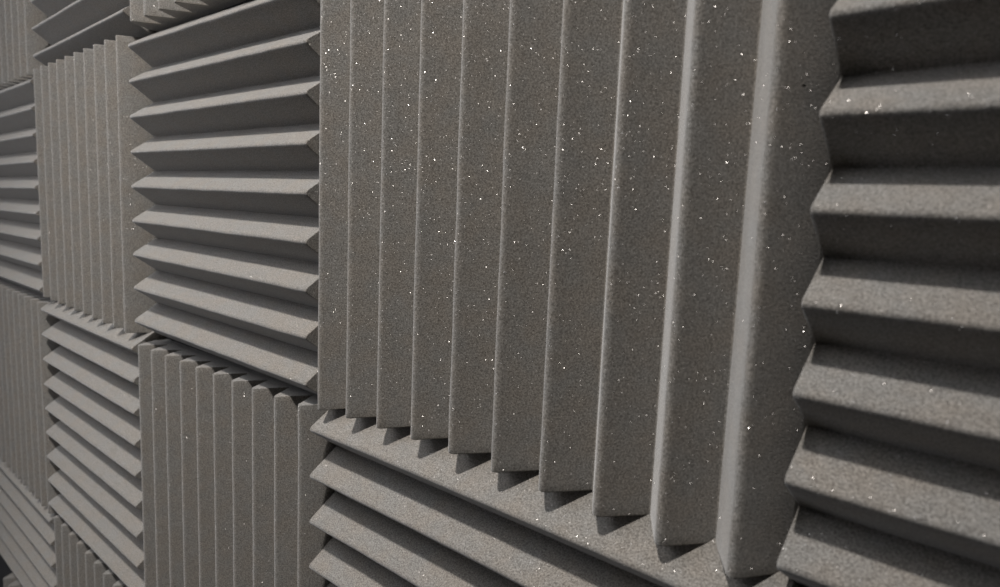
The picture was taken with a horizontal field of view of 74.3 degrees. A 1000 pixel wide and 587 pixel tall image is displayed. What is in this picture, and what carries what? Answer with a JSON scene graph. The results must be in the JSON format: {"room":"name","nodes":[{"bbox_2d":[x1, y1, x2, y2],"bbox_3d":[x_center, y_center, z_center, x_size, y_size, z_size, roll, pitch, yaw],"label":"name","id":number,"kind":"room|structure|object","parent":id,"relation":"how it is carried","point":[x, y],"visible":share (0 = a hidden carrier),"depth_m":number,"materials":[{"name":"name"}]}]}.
{"room":"studio","nodes":[
{"label":"studio","id":0,"kind":"room"},
{"bbox_2d":[0,0,253,586],"bbox_3d":[-0.244,0.015,0.648,2.288,2.013,0.100,8,9,41],"label":"wall","id":1,"kind":"structure","parent":0,"point":[5,570],"depth_m":1.21,"materials":[{"name":"paint"}]},
{"bbox_2d":[3,573,22,586],"bbox_3d":[-0.712,0.623,1.029,0.303,0.280,0.032,8,9,41],"label":"panel","id":2,"kind":"object","parent":1,"relation":"attached to","point":[11,580],"visible":0.29,"depth_m":1.09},
{"bbox_2d":[0,79,42,293],"bbox_3d":[-0.683,-0.150,0.936,0.300,0.288,0.032,8,9,41],"label":"panel","id":3,"kind":"object","parent":1,"relation":"attached to","point":[20,236],"visible":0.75,"depth_m":0.91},
{"bbox_2d":[0,0,51,89],"bbox_3d":[-0.671,-0.428,0.902,0.303,0.286,0.032,8,9,41],"label":"panel","id":4,"kind":"object","parent":1,"relation":"attached to","point":[19,42],"visible":0.65,"depth_m":0.85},
{"bbox_2d":[0,457,57,586],"bbox_3d":[-0.736,0.362,1.028,0.380,0.188,0.032,8,9,41],"label":"panel","id":5,"kind":"object","parent":1,"relation":"attached to","point":[27,537],"visible":0.65,"depth_m":0.99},
{"bbox_2d":[0,279,60,513],"bbox_3d":[-0.693,0.136,0.970,0.310,0.286,0.032,8,9,41],"label":"panel","id":6,"kind":"object","parent":1,"relation":"attached to","point":[25,444],"visible":0.77,"depth_m":0.92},
{"bbox_2d":[54,514,126,586],"bbox_3d":[-0.476,0.450,0.804,0.304,0.289,0.032,8,9,41],"label":"panel","id":7,"kind":"object","parent":1,"relation":"attached to","point":[77,564],"visible":0.56,"depth_m":0.83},
{"bbox_2d":[30,0,157,65],"bbox_3d":[-0.439,-0.399,0.697,0.292,0.286,0.032,8,9,41],"label":"panel","id":8,"kind":"object","parent":1,"relation":"attached to","point":[71,26],"visible":0.71,"depth_m":0.70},
{"bbox_2d":[33,35,156,332],"bbox_3d":[-0.457,-0.117,0.738,0.301,0.284,0.032,8,9,41],"label":"panel","id":9,"kind":"object","parent":1,"relation":"attached to","point":[86,134],"visible":0.91,"depth_m":0.69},
{"bbox_2d":[41,301,165,586],"bbox_3d":[-0.469,0.165,0.772,0.310,0.292,0.032,8,9,41],"label":"panel","id":10,"kind":"object","parent":1,"relation":"attached to","point":[98,480],"visible":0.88,"depth_m":0.75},
{"bbox_2d":[130,0,245,31],"bbox_3d":[-0.211,-0.372,0.497,0.310,0.285,0.032,8,9,41],"label":"panel","id":11,"kind":"object","parent":1,"relation":"attached to","point":[155,15],"visible":0.91,"depth_m":0.57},
{"bbox_2d":[128,0,320,394],"bbox_3d":[-0.225,-0.084,0.534,0.297,0.286,0.032,8,9,41],"label":"panel","id":12,"kind":"object","parent":1,"relation":"attached to","point":[233,116],"visible":0.93,"depth_m":0.50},
{"bbox_2d":[138,339,336,586],"bbox_3d":[-0.236,0.202,0.569,0.310,0.288,0.032,8,9,41],"label":"panel","id":13,"kind":"object","parent":1,"relation":"attached to","point":[230,452],"visible":0.94,"depth_m":0.54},
{"bbox_2d":[309,409,804,586],"bbox_3d":[-0.008,0.233,0.368,0.305,0.289,0.032,8,9,41],"label":"panel","id":14,"kind":"object","parent":1,"relation":"attached to","point":[402,511],"visible":0.91,"depth_m":0.36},
{"bbox_2d":[318,0,840,578],"bbox_3d":[0.001,-0.050,0.336,0.306,0.286,0.032,8,9,41],"label":"panel","id":15,"kind":"object","parent":1,"relation":"attached to","point":[576,243],"visible":0.98,"depth_m":0.29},
{"bbox_2d":[777,0,999,586],"bbox_3d":[0.229,-0.011,0.136,0.304,0.288,0.032,8,9,41],"label":"panel","id":16,"kind":"object","parent":1,"relation":"attached to","point":[893,473],"visible":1,"depth_m":0.21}
]}

